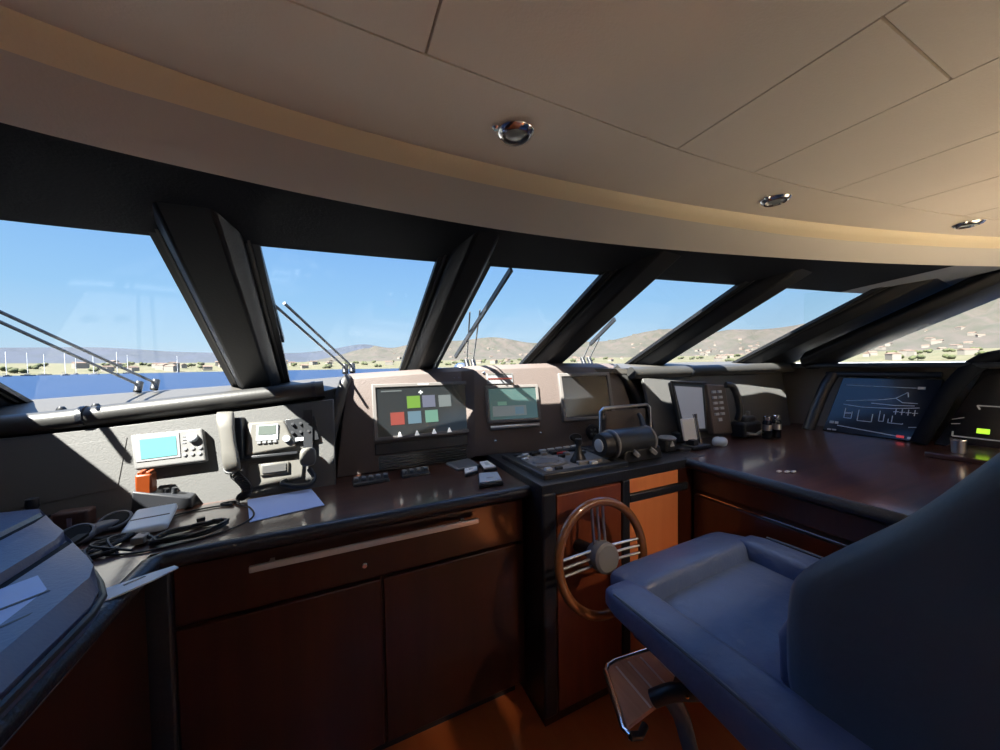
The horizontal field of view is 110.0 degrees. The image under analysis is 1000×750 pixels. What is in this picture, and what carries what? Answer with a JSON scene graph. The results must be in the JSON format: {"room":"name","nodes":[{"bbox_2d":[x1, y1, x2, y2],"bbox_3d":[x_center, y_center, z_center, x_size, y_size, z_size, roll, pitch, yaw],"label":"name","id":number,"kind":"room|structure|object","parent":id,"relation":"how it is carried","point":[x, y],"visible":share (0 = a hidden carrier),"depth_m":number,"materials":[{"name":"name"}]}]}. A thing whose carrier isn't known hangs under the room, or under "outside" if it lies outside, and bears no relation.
{"room":"control cabin","nodes":[
{"label":"control cabin","id":0,"kind":"room"},
{"bbox_2d":[0,0,999,236],"bbox_3d":[1.025,-0.534,-0.582,5.600,0.030,3.604,-2,2,-25],"label":"ceiling","id":1,"kind":"structure","parent":0,"point":[876,114],"depth_m":0.65,"materials":[{"name":"beige paint"}]},
{"bbox_2d":[492,120,533,146],"bbox_3d":[0.034,-0.540,0.782,0.084,0.016,0.089,0,2,20],"label":"recessed light","id":2,"kind":"object","parent":1,"relation":"in","point":[512,133],"visible":1,"depth_m":0.77,"materials":[{"name":"silver metal"}]},
{"bbox_2d":[759,193,791,206],"bbox_3d":[0.887,-0.563,1.128,0.084,0.016,0.089,0,2,20],"label":"recessed light","id":3,"kind":"object","parent":1,"relation":"in","point":[778,199],"visible":1,"depth_m":1.12,"materials":[{"name":"silver metal"}]},
{"bbox_2d":[950,219,985,228],"bbox_3d":[1.812,-0.584,1.354,0.084,0.016,0.089,0,2,20],"label":"recessed light","id":4,"kind":"object","parent":1,"relation":"in","point":[964,224],"visible":1,"depth_m":1.34,"materials":[{"name":"silver metal"}]},
{"bbox_2d":[334,373,765,460],"bbox_3d":[-0.240,0.710,2.110,5.419,1.464,0.579,-2,2,-22],"label":"wall","id":5,"kind":"structure","parent":0,"point":[637,382],"depth_m":2.53,"materials":[{"name":"beige"}]},
{"bbox_2d":[0,382,32,406],"bbox_3d":[-1.891,-0.148,0.916,0.270,0.782,1.374,-2,2,-26],"label":"trim","id":6,"kind":"structure","parent":5,"relation":"attached to","point":[8,396],"depth_m":1.44,"materials":[{"name":"black plastic"}]},
{"bbox_2d":[148,202,289,388],"bbox_3d":[-1.038,-0.200,1.381,0.265,0.733,1.283,-2,2,-26],"label":"trim","id":7,"kind":"structure","parent":5,"relation":"attached to","point":[222,279],"depth_m":1.18,"materials":[{"name":"black"}]},
{"bbox_2d":[0,361,744,415],"bbox_3d":[-0.273,0.081,2.021,5.086,0.268,0.597,-2,2,-21],"label":"trim","id":8,"kind":"structure","parent":5,"relation":"attached to","point":[330,384],"depth_m":1.65,"materials":[{"name":"grey plastic"}]},
{"bbox_2d":[398,231,498,370],"bbox_3d":[-0.270,-0.243,1.623,0.215,0.684,1.191,-2,2,-27],"label":"trim","id":9,"kind":"structure","parent":5,"relation":"attached to","point":[454,281],"depth_m":1.45,"materials":[{"name":"black"}]},
{"bbox_2d":[519,251,680,363],"bbox_3d":[0.457,-0.271,1.849,0.285,0.663,1.152,-2,2,-27],"label":"trim","id":10,"kind":"structure","parent":5,"relation":"attached to","point":[610,292],"depth_m":1.68,"materials":[{"name":"black"}]},
{"bbox_2d":[624,269,811,364],"bbox_3d":[1.227,-0.292,2.088,0.285,0.659,1.146,-2,2,-27],"label":"trim","id":11,"kind":"structure","parent":5,"relation":"attached to","point":[740,299],"depth_m":1.96,"materials":[{"name":"black"}]},
{"bbox_3d":[-0.678,-0.197,1.624,0.655,0.518,1.014,-2,2,-25],"label":"window","id":12,"kind":"structure","parent":5,"relation":"in","visible":0},
{"bbox_2d":[264,260,354,373],"bbox_3d":[-0.904,-0.208,1.571,0.206,0.431,0.808,-1,2,-1],"label":"windscreen wiper","id":13,"kind":"object","parent":12,"relation":"attached to","point":[351,365],"visible":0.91,"depth_m":1.59,"materials":[{"name":"grey metal"}]},
{"bbox_2d":[383,683,745,749],"bbox_3d":[0.236,1.440,1.106,5.400,0.050,3.250,-2,2,-25],"label":"floor","id":14,"kind":"structure","parent":0,"point":[510,721],"depth_m":1.38,"materials":[{"name":"brown wood"}]},
{"bbox_2d":[0,571,180,749],"bbox_3d":[-1.129,1.025,-0.258,1.440,0.902,2.240,-2,2,-25],"label":"base cabinet","id":15,"kind":"object","parent":14,"relation":"on","point":[122,692],"visible":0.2,"depth_m":0.84,"materials":[{"name":"brown wood"}]},
{"bbox_2d":[0,456,531,747],"bbox_3d":[-0.717,0.485,0.174,2.580,0.132,2.700,-2,2,-25],"label":"countertop","id":16,"kind":"structure","parent":15,"relation":"on","point":[347,508],"depth_m":1.16,"materials":[{"name":"brown wood"}]},
{"bbox_2d":[24,497,40,509],"bbox_3d":[-1.449,0.435,1.085,0.060,0.112,0.060,-2,2,-25],"label":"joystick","id":17,"kind":"object","parent":16,"relation":"on","point":[33,502],"visible":0.34,"depth_m":1.08,"materials":[{"name":"black plastic"}]},
{"bbox_2d":[0,509,107,720],"bbox_3d":[-1.078,0.438,0.359,0.822,0.134,1.340,-2,2,-25],"label":"seat","id":18,"kind":"object","parent":16,"relation":"on","point":[51,592],"visible":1,"depth_m":0.66,"materials":[{"name":"blue leather"}]},
{"bbox_2d":[51,506,95,529],"bbox_3d":[-1.370,0.461,1.126,0.085,0.055,0.054,-2,2,-25],"label":"case","id":19,"kind":"object","parent":16,"relation":"on","point":[64,519],"visible":0.76,"depth_m":1.11,"materials":[{"name":"brown leather"}]},
{"bbox_2d":[63,510,133,545],"bbox_3d":[-1.229,0.466,1.067,0.082,0.047,0.175,-1,2,7],"label":"headphones","id":20,"kind":"object","parent":16,"relation":"on","point":[117,520],"visible":0.78,"depth_m":1.08,"materials":[{"name":"black plastic"}]},
{"bbox_2d":[81,533,132,562],"bbox_3d":[-1.101,0.472,0.985,0.128,0.029,0.187,-2,2,-31],"label":"lead","id":21,"kind":"object","parent":16,"relation":"on","point":[106,542],"visible":0.77,"depth_m":0.97,"materials":[{"name":"black rubber"}]},
{"bbox_2d":[105,565,178,600],"bbox_3d":[-0.855,0.486,0.800,0.063,0.005,0.183,0,2,37],"label":"ruler","id":22,"kind":"object","parent":16,"relation":"on","point":[117,590],"visible":0.66,"depth_m":0.81,"materials":[{"name":"grey plastic"}]},
{"bbox_2d":[135,469,156,492],"bbox_3d":[-1.241,0.374,1.228,0.044,0.082,0.045,-2,2,-25],"label":"plug","id":23,"kind":"object","parent":16,"relation":"on","point":[145,481],"visible":0.98,"depth_m":1.21,"materials":[{"name":"orange plastic"}]},
{"bbox_2d":[121,503,177,536],"bbox_3d":[-1.117,0.463,1.122,0.104,0.036,0.164,-2,2,-34],"label":"book","id":24,"kind":"object","parent":16,"relation":"on","point":[158,518],"visible":0.98,"depth_m":1.10,"materials":[{"name":"white paper"}]},
{"bbox_2d":[89,517,229,558],"bbox_3d":[-0.991,0.472,1.044,0.296,0.025,0.160,-2,2,-25],"label":"coiled cable","id":25,"kind":"object","parent":16,"relation":"on","point":[140,537],"visible":0.95,"depth_m":1.02,"materials":[{"name":"black plastic"}]},
{"bbox_2d":[0,391,335,519],"bbox_3d":[-1.573,0.309,1.192,1.830,0.415,0.201,-2,2,-25],"label":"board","id":26,"kind":"object","parent":16,"relation":"on","point":[92,466],"visible":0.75,"depth_m":1.25,"materials":[{"name":"grey plastic"}]},
{"bbox_2d":[0,381,324,437],"bbox_3d":[-1.606,0.150,1.207,1.795,0.198,0.086,-2,2,-26],"label":"window sill","id":27,"kind":"structure","parent":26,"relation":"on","point":[81,417],"depth_m":1.31,"materials":[{"name":"silver metal"}]},
{"bbox_2d":[131,428,208,469],"bbox_3d":[-1.226,0.275,1.305,0.225,0.133,0.072,-2,2,-25],"label":"marine radio","id":28,"kind":"object","parent":26,"relation":"attached to","point":[181,447],"visible":1,"depth_m":1.29,"materials":[{"name":"grey plastic"}]},
{"bbox_2d":[216,411,251,504],"bbox_3d":[-1.028,0.311,1.350,0.097,0.335,0.205,-2,2,-41],"label":"telephone handset","id":29,"kind":"object","parent":26,"relation":"attached to","point":[231,430],"visible":1,"depth_m":1.33,"materials":[{"name":"grey plastic"}]},
{"bbox_2d":[244,420,297,459],"bbox_3d":[-0.938,0.265,1.442,0.185,0.145,0.075,-2,2,-25],"label":"radio","id":30,"kind":"object","parent":26,"relation":"attached to","point":[267,436],"visible":1,"depth_m":1.43,"materials":[{"name":"grey plastic"}]},
{"bbox_2d":[248,458,302,487],"bbox_3d":[-0.907,0.395,1.419,0.195,0.093,0.041,-2,2,-25],"label":"intercom box","id":31,"kind":"object","parent":26,"relation":"attached to","point":[272,472],"visible":0.87,"depth_m":1.41,"materials":[{"name":"grey plastic"}]},
{"bbox_2d":[279,410,316,488],"bbox_3d":[-0.839,0.304,1.457,0.134,0.302,0.161,-2,2,-25],"label":"microphone","id":32,"kind":"object","parent":26,"relation":"attached to","point":[307,456],"visible":1,"depth_m":1.44,"materials":[{"name":"grey plastic"}]},
{"bbox_2d":[285,416,318,443],"bbox_3d":[-0.848,0.235,1.501,0.129,0.109,0.050,-2,2,-25],"label":"panel","id":33,"kind":"object","parent":26,"relation":"attached to","point":[295,425],"visible":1,"depth_m":1.49,"materials":[{"name":"black plastic"}]},
{"bbox_2d":[105,504,254,556],"bbox_3d":[-0.974,0.477,1.125,0.314,0.007,0.306,-2,2,-25],"label":"wire","id":34,"kind":"object","parent":16,"relation":"on","point":[143,551],"visible":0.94,"depth_m":1.04,"materials":[{"name":"black"}]},
{"bbox_2d":[247,489,323,521],"bbox_3d":[-0.798,0.473,1.299,0.221,0.002,0.245,-2,2,-37],"label":"paper sheet","id":35,"kind":"object","parent":16,"relation":"on","point":[266,507],"visible":1,"depth_m":1.28,"materials":[{"name":"blue"}]},
{"bbox_2d":[352,473,389,486],"bbox_3d":[-0.558,0.450,1.515,0.149,0.029,0.064,-2,2,-28],"label":"switch box","id":36,"kind":"object","parent":16,"relation":"on","point":[377,478],"visible":1,"depth_m":1.50,"materials":[{"name":"black plastic"}]},
{"bbox_2d":[400,466,429,478],"bbox_3d":[-0.390,0.445,1.610,0.129,0.029,0.059,-2,2,-28],"label":"switch box","id":37,"kind":"object","parent":16,"relation":"on","point":[419,471],"visible":1,"depth_m":1.59,"materials":[{"name":"black plastic"}]},
{"bbox_2d":[446,458,478,470],"bbox_3d":[-0.181,0.445,1.747,0.137,0.014,0.146,-2,2,-33],"label":"pad","id":38,"kind":"object","parent":16,"relation":"on","point":[459,465],"visible":0.98,"depth_m":1.72,"materials":[{"name":"grey plastic"}]},
{"bbox_2d":[464,466,477,476],"bbox_3d":[-0.138,0.443,1.623,0.062,0.023,0.120,1,2,43],"label":"control box","id":39,"kind":"object","parent":16,"relation":"on","point":[473,470],"visible":1,"depth_m":1.60,"materials":[{"name":"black plastic"}]},
{"bbox_2d":[479,461,496,471],"bbox_3d":[-0.069,0.440,1.700,0.070,0.023,0.125,-2,2,-25],"label":"control box","id":40,"kind":"object","parent":16,"relation":"on","point":[486,466],"visible":0.97,"depth_m":1.66,"materials":[{"name":"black plastic"}]},
{"bbox_2d":[478,472,502,488],"bbox_3d":[-0.047,0.444,1.493,0.104,0.027,0.139,-1,2,-11],"label":"control box","id":41,"kind":"object","parent":16,"relation":"on","point":[489,479],"visible":1,"depth_m":1.45,"materials":[{"name":"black plastic"}]},
{"bbox_2d":[334,363,648,477],"bbox_3d":[0.003,0.191,1.941,1.826,0.505,0.529,-2,2,-25],"label":"panel","id":42,"kind":"object","parent":16,"relation":"on","point":[358,453],"depth_m":1.86,"materials":[{"name":"plastic"}]},
{"bbox_2d":[371,381,468,441],"bbox_3d":[-0.387,0.177,1.802,0.507,0.274,0.084,-2,2,-25],"label":"display screen","id":43,"kind":"object","parent":42,"relation":"attached to","point":[401,410],"visible":0.94,"depth_m":1.78,"materials":[{"name":"grey glass"}]},
{"bbox_2d":[378,446,475,469],"bbox_3d":[-0.355,0.414,1.770,0.490,0.065,0.029,-2,2,-25],"label":"vent","id":44,"kind":"object","parent":42,"relation":"attached to","point":[409,458],"depth_m":1.75,"materials":[{"name":"black plastic"}]},
{"bbox_2d":[485,384,540,423],"bbox_3d":[0.073,0.156,1.922,0.303,0.201,0.066,-1,2,-15],"label":"display screen","id":45,"kind":"object","parent":42,"relation":"attached to","point":[504,403],"visible":1,"depth_m":1.92,"materials":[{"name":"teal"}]},
{"bbox_2d":[490,422,539,429],"bbox_3d":[0.083,0.278,1.895,0.275,0.027,0.023,-1,2,-15],"label":"grab bar","id":46,"kind":"object","parent":42,"relation":"attached to","point":[536,424],"visible":1,"depth_m":1.89,"materials":[{"name":"silver metal"}]},
{"bbox_2d":[557,372,614,421],"bbox_3d":[0.506,0.124,2.045,0.335,0.274,0.084,-1,2,-16],"label":"display screen","id":47,"kind":"object","parent":42,"relation":"attached to","point":[582,395],"visible":0.8,"depth_m":2.04,"materials":[{"name":"grey"}]},
{"bbox_2d":[586,424,598,439],"bbox_3d":[0.534,0.327,2.009,0.088,0.088,0.034,-1,2,-16],"label":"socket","id":48,"kind":"object","parent":42,"relation":"attached to","point":[592,430],"visible":0.89,"depth_m":2.01,"materials":[{"name":"black plastic"}]},
{"bbox_2d":[173,498,524,749],"bbox_3d":[-0.510,0.965,1.449,1.160,0.902,0.541,-2,2,-25],"label":"base cabinet","id":49,"kind":"object","parent":14,"relation":"on","point":[376,638],"visible":0.94,"depth_m":1.20,"materials":[{"name":"brown wood"}]},
{"bbox_2d":[481,446,704,726],"bbox_3d":[0.467,0.899,1.856,0.958,0.980,0.660,-2,2,-25],"label":"console","id":50,"kind":"object","parent":14,"relation":"on","point":[566,653],"visible":0.62,"depth_m":1.46,"materials":[{"name":"brown wood"}]},
{"bbox_2d":[502,445,627,479],"bbox_3d":[0.311,0.402,1.685,0.504,0.028,0.400,-2,2,-25],"label":"control panel","id":51,"kind":"object","parent":50,"relation":"on","point":[551,463],"visible":0.9,"depth_m":1.60,"materials":[{"name":"black plastic"}]},
{"bbox_2d":[570,438,595,464],"bbox_3d":[0.386,0.355,1.653,0.110,0.114,0.089,-2,2,-25],"label":"joystick","id":52,"kind":"object","parent":51,"relation":"on","point":[578,457],"visible":0.94,"depth_m":1.63,"materials":[{"name":"black plastic"}]},
{"bbox_2d":[554,497,646,620],"bbox_3d":[0.361,0.670,1.340,0.425,0.416,0.207,-2,2,-25],"label":"steering wheel","id":53,"kind":"object","parent":50,"relation":"attached to","point":[602,556],"visible":0.85,"depth_m":1.27,"materials":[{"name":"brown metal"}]},
{"bbox_2d":[599,403,651,432],"bbox_3d":[0.663,0.280,1.835,0.345,0.252,0.021,-2,2,-22],"label":"grab rail","id":54,"kind":"object","parent":50,"relation":"on","point":[617,419],"visible":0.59,"depth_m":1.82,"materials":[{"name":"silver metal"}]},
{"bbox_2d":[592,413,661,462],"bbox_3d":[0.623,0.307,1.700,0.354,0.208,0.185,-2,2,-25],"label":"throttle control","id":55,"kind":"object","parent":50,"relation":"on","point":[631,444],"visible":0.99,"depth_m":1.65,"materials":[{"name":"black plastic"}]},
{"bbox_2d":[658,435,690,451],"bbox_3d":[0.931,0.362,1.869,0.181,0.079,0.099,-1,2,-16],"label":"remote","id":56,"kind":"object","parent":50,"relation":"on","point":[667,443],"visible":0.93,"depth_m":1.83,"materials":[{"name":"black plastic"}]},
{"bbox_2d":[602,452,999,749],"bbox_3d":[0.833,0.659,0.864,0.849,1.507,1.062,-2,2,-25],"label":"chair","id":57,"kind":"object","parent":14,"relation":"on","point":[889,639],"visible":1,"depth_m":0.63,"materials":[{"name":"blue leather"}]},
{"bbox_2d":[663,560,792,684],"bbox_3d":[0.786,0.753,1.055,0.580,0.138,0.423,-2,2,-25],"label":"seat cushion","id":58,"kind":"object","parent":57,"relation":"on","point":[744,604],"depth_m":1.05,"materials":[{"name":"blue leather"}]},
{"bbox_2d":[779,620,789,687],"bbox_3d":[0.895,0.590,0.853,0.552,0.252,0.139,-2,2,-25],"label":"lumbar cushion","id":59,"kind":"object","parent":57,"relation":"on","point":[783,673],"depth_m":0.78,"materials":[{"name":"blue leather"}]},
{"bbox_2d":[676,423,981,558],"bbox_3d":[2.054,0.892,1.115,1.604,0.988,2.660,-2,2,-25],"label":"console","id":60,"kind":"object","parent":14,"relation":"on","point":[844,489],"visible":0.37,"depth_m":1.46,"materials":[{"name":"brown wood"}]},
{"bbox_2d":[668,381,706,442],"bbox_3d":[1.126,0.210,2.096,0.292,0.362,0.112,-2,2,-25],"label":"display","id":61,"kind":"object","parent":60,"relation":"on","point":[687,397],"visible":0.73,"depth_m":2.07,"materials":[{"name":"grey glass"}]},
{"bbox_2d":[679,414,710,450],"bbox_3d":[1.063,0.308,1.911,0.143,0.185,0.090,-2,2,-25],"label":"card holder","id":62,"kind":"object","parent":60,"relation":"on","point":[690,430],"visible":0.98,"depth_m":1.91,"materials":[{"name":"white plastic"}]},
{"bbox_2d":[641,373,790,437],"bbox_3d":[1.530,0.198,2.349,1.459,0.388,0.125,-2,2,-25],"label":"panel","id":63,"kind":"object","parent":60,"relation":"on","point":[761,394],"visible":0.51,"depth_m":2.40,"materials":[{"name":"grey plastic"}]},
{"bbox_2d":[627,362,797,378],"bbox_3d":[1.487,-0.035,2.359,1.524,0.083,0.082,-2,2,-21],"label":"roll","id":64,"kind":"object","parent":63,"relation":"on","point":[722,369],"visible":0.99,"depth_m":2.27,"materials":[{"name":"grey leather"}]},
{"bbox_2d":[712,436,727,446],"bbox_3d":[1.247,0.378,1.986,0.075,0.051,0.130,0,2,36],"label":"computer mouse","id":65,"kind":"object","parent":60,"relation":"on","point":[720,441],"visible":1,"depth_m":1.94,"materials":[{"name":"grey plastic"}]},
{"bbox_2d":[704,382,743,433],"bbox_3d":[1.382,0.206,2.184,0.246,0.327,0.106,-1,2,-13],"label":"phone","id":66,"kind":"object","parent":60,"relation":"on","point":[717,411],"visible":1,"depth_m":2.16,"materials":[{"name":"plastic"}]},
{"bbox_2d":[731,411,761,437],"bbox_3d":[1.543,0.304,2.181,0.185,0.157,0.113,-2,2,-25],"label":"case","id":67,"kind":"object","parent":60,"relation":"on","point":[748,426],"visible":0.94,"depth_m":2.15,"materials":[{"name":"black plastic"}]},
{"bbox_2d":[676,423,831,455],"bbox_3d":[1.623,0.403,2.200,1.450,0.040,0.310,-2,2,-25],"label":"countertop","id":68,"kind":"structure","parent":60,"relation":"on","point":[793,431],"depth_m":2.10,"materials":[{"name":"brown wood"}]},
{"bbox_2d":[762,415,771,438],"bbox_3d":[1.614,0.315,2.117,0.049,0.137,0.048,-2,2,-25],"label":"flask","id":69,"kind":"object","parent":60,"relation":"on","point":[766,424],"visible":1,"depth_m":2.10,"materials":[{"name":"black"}]},
{"bbox_2d":[772,415,781,437],"bbox_3d":[1.691,0.313,2.141,0.049,0.137,0.048,-2,2,-25],"label":"flask","id":70,"kind":"object","parent":60,"relation":"on","point":[776,422],"visible":0.96,"depth_m":2.12,"materials":[{"name":"black"}]},
{"bbox_2d":[691,432,981,514],"bbox_3d":[2.125,0.431,0.967,1.575,0.040,2.350,-2,2,-25],"label":"countertop","id":71,"kind":"structure","parent":60,"relation":"on","point":[890,474],"depth_m":1.53,"materials":[{"name":"brown wood"}]},
{"bbox_2d":[802,371,944,441],"bbox_3d":[2.285,0.186,2.187,0.246,0.414,0.579,-2,2,-25],"label":"display screen","id":72,"kind":"object","parent":60,"relation":"on","point":[886,408],"visible":0.96,"depth_m":2.15,"materials":[{"name":"black"}]},
{"bbox_2d":[909,350,999,448],"bbox_3d":[2.561,0.130,1.690,0.254,0.532,0.735,-2,2,-32],"label":"panel","id":73,"kind":"object","parent":60,"relation":"on","point":[977,418],"visible":0.97,"depth_m":1.84,"materials":[{"name":"black plastic"}]},
{"bbox_2d":[976,428,989,433],"bbox_3d":[2.453,0.286,1.777,0.013,0.025,0.040,-2,2,-25],"label":"lamp","id":74,"kind":"object","parent":73,"relation":"attached to","point":[978,430],"depth_m":1.78,"materials":[{"name":"green"}]},
{"bbox_2d":[924,444,999,464],"bbox_3d":[2.287,0.378,1.597,0.390,0.024,0.360,-2,2,-25],"label":"corner shelf","id":75,"kind":"object","parent":60,"relation":"on","point":[979,455],"visible":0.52,"depth_m":1.63,"materials":[{"name":"brown wood"}]},
{"bbox_2d":[950,438,967,453],"bbox_3d":[2.158,0.333,1.647,0.054,0.067,0.054,-2,2,-25],"label":"steel cup","id":76,"kind":"object","parent":75,"relation":"on","point":[958,445],"visible":1,"depth_m":1.63,"materials":[{"name":"grey"}]},
{"bbox_2d":[780,368,994,439],"bbox_3d":[3.221,0.370,0.851,0.140,2.010,4.420,-2,2,-25],"label":"panel","id":77,"kind":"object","parent":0,"point":[801,385],"depth_m":2.56,"materials":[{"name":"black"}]},
{"bbox_2d":[0,122,951,291],"bbox_3d":[-0.175,-0.436,0.875,4.871,0.046,1.258,-2,2,-33],"label":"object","id":78,"kind":"structure","parent":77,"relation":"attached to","point":[45,179],"depth_m":0.98,"materials":[{"name":"black"}]},
{"bbox_2d":[0,49,999,265],"bbox_3d":[0.395,-0.485,0.699,5.621,0.057,1.164,-2,2,-29],"label":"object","id":79,"kind":"structure","parent":77,"relation":"attached to","point":[36,96],"depth_m":0.84,"materials":[{"name":"grey plastic"}]},
{"bbox_2d":[0,5,999,248],"bbox_3d":[0.434,-0.530,0.608,5.618,0.038,1.085,-2,2,-29],"label":"trim","id":80,"kind":"structure","parent":77,"relation":"attached to","point":[23,35],"depth_m":0.77,"materials":[{"name":"beige plastic"}]},
{"bbox_2d":[731,278,950,374],"bbox_3d":[2.273,-0.317,2.362,0.625,0.657,1.135,-2,2,-25],"label":"trim","id":81,"kind":"structure","parent":77,"relation":"attached to","point":[874,304],"depth_m":2.19,"materials":[{"name":"black plastic"}]},
{"bbox_2d":[791,362,999,367],"bbox_3d":[2.909,-0.044,1.358,0.380,0.029,3.020,-2,2,-25],"label":"trim","id":82,"kind":"structure","parent":77,"relation":"attached to","point":[897,364],"depth_m":2.08,"materials":[{"name":"plastic"}]},
{"bbox_2d":[800,269,999,368],"bbox_3d":[2.534,-0.422,1.959,0.335,0.780,1.280,-2,2,-25],"label":"trim","id":83,"kind":"structure","parent":77,"relation":"attached to","point":[970,293],"depth_m":2.04,"materials":[{"name":"black plastic"}]},
{"bbox_2d":[844,266,999,292],"bbox_3d":[2.528,-0.507,1.858,1.059,0.046,0.545,-1,2,-6],"label":"trim","id":84,"kind":"structure","parent":77,"relation":"attached to","point":[952,275],"depth_m":1.80,"materials":[{"name":"grey plastic"}]},
{"bbox_3d":[1.311,0.467,-1.256,7.200,0.060,8.600,-2,2,-25],"label":"deck","id":85,"kind":"object","parent":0,"visible":0},
{"bbox_2d":[850,361,965,362],"bbox_3d":[4.275,0.145,0.441,0.120,0.392,9.200,-2,2,-25],"label":"bulwark","id":86,"kind":"object","parent":85,"relation":"on","point":[958,361],"depth_m":2.87,"materials":[{"name":"white"}]},
{"bbox_3d":[-0.323,0.134,2.374,5.800,0.344,1.465,-2,2,-25],"label":"trim","id":87,"kind":"structure","parent":0,"visible":0},
{"bbox_3d":[-1.501,-0.148,1.264,0.805,0.569,1.111,-2,2,-25],"label":"window","id":88,"kind":"structure","parent":87,"relation":"attached to","visible":0},
{"bbox_2d":[0,310,159,392],"bbox_3d":[-1.678,-0.120,1.306,0.102,0.435,0.876,-1,2,-8],"label":"windscreen wiper","id":89,"kind":"object","parent":88,"relation":"attached to","point":[138,385],"visible":1,"depth_m":1.42,"materials":[{"name":"grey metal"}]},
{"bbox_3d":[0.056,-0.237,1.841,0.620,0.473,0.948,-2,2,-25],"label":"window","id":90,"kind":"structure","parent":87,"relation":"attached to","visible":0},
{"bbox_2d":[454,268,512,365],"bbox_3d":[-0.121,-0.243,1.798,0.150,0.426,0.761,-1,2,-16],"label":"windscreen wiper","id":91,"kind":"object","parent":90,"relation":"attached to","point":[509,272],"visible":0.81,"depth_m":1.75,"materials":[{"name":"grey metal"}]},
{"bbox_3d":[0.846,-0.267,2.079,0.635,0.453,0.926,-2,2,-25],"label":"window","id":92,"kind":"structure","parent":87,"relation":"attached to","visible":0},
{"bbox_2d":[580,317,615,362],"bbox_3d":[0.598,-0.195,2.187,0.088,0.266,0.476,-1,2,-2],"label":"windscreen wiper","id":93,"kind":"object","parent":92,"relation":"attached to","point":[612,321],"visible":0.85,"depth_m":2.13,"materials":[{"name":"grey metal"}]},
{"label":"outside","id":94,"kind":"structure","parent":0,"visible":0},
{"bbox_2d":[308,298,999,361],"bbox_3d":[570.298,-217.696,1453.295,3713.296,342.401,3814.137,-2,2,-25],"label":"hills","id":95,"kind":"structure","parent":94,"point":[985,318],"depth_m":1810.40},
{"bbox_2d":[949,344,962,348],"bbox_3d":[1250.986,-76.688,961.086,13.000,15.500,23.000,-1,2,9],"label":"house","id":96,"kind":"structure","parent":95,"relation":"on","point":[952,346],"depth_m":956.00,"materials":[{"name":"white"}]},
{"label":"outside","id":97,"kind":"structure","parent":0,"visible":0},
{"bbox_2d":[0,361,957,399],"bbox_3d":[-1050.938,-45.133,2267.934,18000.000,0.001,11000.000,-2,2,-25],"label":"sea","id":98,"kind":"structure","parent":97,"point":[38,386],"depth_m":163.19,"materials":[{"name":"blue liquid"}]},
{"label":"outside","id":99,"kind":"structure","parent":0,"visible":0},
{"bbox_2d":[0,348,999,375],"bbox_3d":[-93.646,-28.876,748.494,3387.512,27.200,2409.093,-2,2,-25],"label":"shore","id":100,"kind":"structure","parent":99,"point":[935,355],"depth_m":808.38,"materials":[{"name":"beige sand"}]},
{"bbox_2d":[8,368,28,372],"bbox_3d":[-760.641,-6.314,552.188,18.860,10.553,16.055,-2,2,-25],"label":"tree","id":101,"kind":"object","parent":100,"relation":"on","point":[12,370],"visible":0.92,"depth_m":551.74,"materials":[{"name":"plant"}]},
{"bbox_2d":[71,362,89,368],"bbox_3d":[-897.496,-20.302,749.180,13.000,15.500,23.000,0,2,18],"label":"house","id":102,"kind":"structure","parent":100,"relation":"on","point":[79,365],"depth_m":744.71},
{"bbox_2d":[126,366,139,370],"bbox_3d":[-694.473,-10.611,662.146,11.000,13.000,16.000,-1,2,-4],"label":"house","id":103,"kind":"structure","parent":100,"relation":"on","point":[132,368],"depth_m":659.62,"materials":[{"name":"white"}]},
{"bbox_2d":[155,364,168,369],"bbox_3d":[-691.746,-15.080,717.291,23.000,15.500,13.000,0,2,15],"label":"house","id":104,"kind":"structure","parent":100,"relation":"on","point":[158,366],"depth_m":711.82,"materials":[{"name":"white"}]},
{"bbox_2d":[163,365,179,371],"bbox_3d":[-635.810,-11.958,677.836,23.000,15.500,13.000,-1,2,9],"label":"house","id":105,"kind":"structure","parent":100,"relation":"on","point":[172,368],"depth_m":672.63,"materials":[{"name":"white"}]},
{"bbox_2d":[203,365,212,370],"bbox_3d":[-615.278,-14.041,736.777,16.000,13.000,11.000,-2,2,-42],"label":"house","id":106,"kind":"structure","parent":100,"relation":"on","point":[205,367],"depth_m":733.70,"materials":[{"name":"grey"}]},
{"bbox_2d":[885,352,901,359],"bbox_3d":[719.899,-33.374,641.059,13.000,15.500,23.000,0,2,23],"label":"house","id":107,"kind":"structure","parent":100,"relation":"on","point":[889,356],"depth_m":632.65,"materials":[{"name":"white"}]},
{"bbox_2d":[899,350,914,356],"bbox_3d":[861.838,-45.952,741.833,23.000,15.500,13.000,-1,2,-10],"label":"house","id":108,"kind":"structure","parent":100,"relation":"on","point":[905,353],"depth_m":736.39,"materials":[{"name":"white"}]},
{"bbox_2d":[908,354,925,359],"bbox_3d":[721.012,-30.375,604.568,16.055,10.553,18.860,-1,2,-17],"label":"tree","id":109,"kind":"object","parent":100,"relation":"on","point":[920,356],"visible":1,"depth_m":602.13,"materials":[{"name":"plant"}]},
{"bbox_2d":[942,354,955,358],"bbox_3d":[745.178,-30.020,577.727,18.860,10.553,16.055,-1,2,4],"label":"tree","id":110,"kind":"object","parent":100,"relation":"on","point":[947,356],"visible":0.94,"depth_m":576.10,"materials":[{"name":"plant"}]},
{"bbox_2d":[957,348,977,354],"bbox_3d":[885.383,-42.597,662.831,23.000,15.500,13.000,-1,2,7],"label":"house","id":111,"kind":"structure","parent":100,"relation":"on","point":[965,351],"depth_m":658.01,"materials":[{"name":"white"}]},
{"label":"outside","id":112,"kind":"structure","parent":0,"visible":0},
{"bbox_2d":[0,344,400,362],"bbox_3d":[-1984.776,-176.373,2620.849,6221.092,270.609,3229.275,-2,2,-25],"label":"hills","id":113,"kind":"structure","parent":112,"point":[35,354],"depth_m":2578.44,"materials":[{"name":"grey stone"}]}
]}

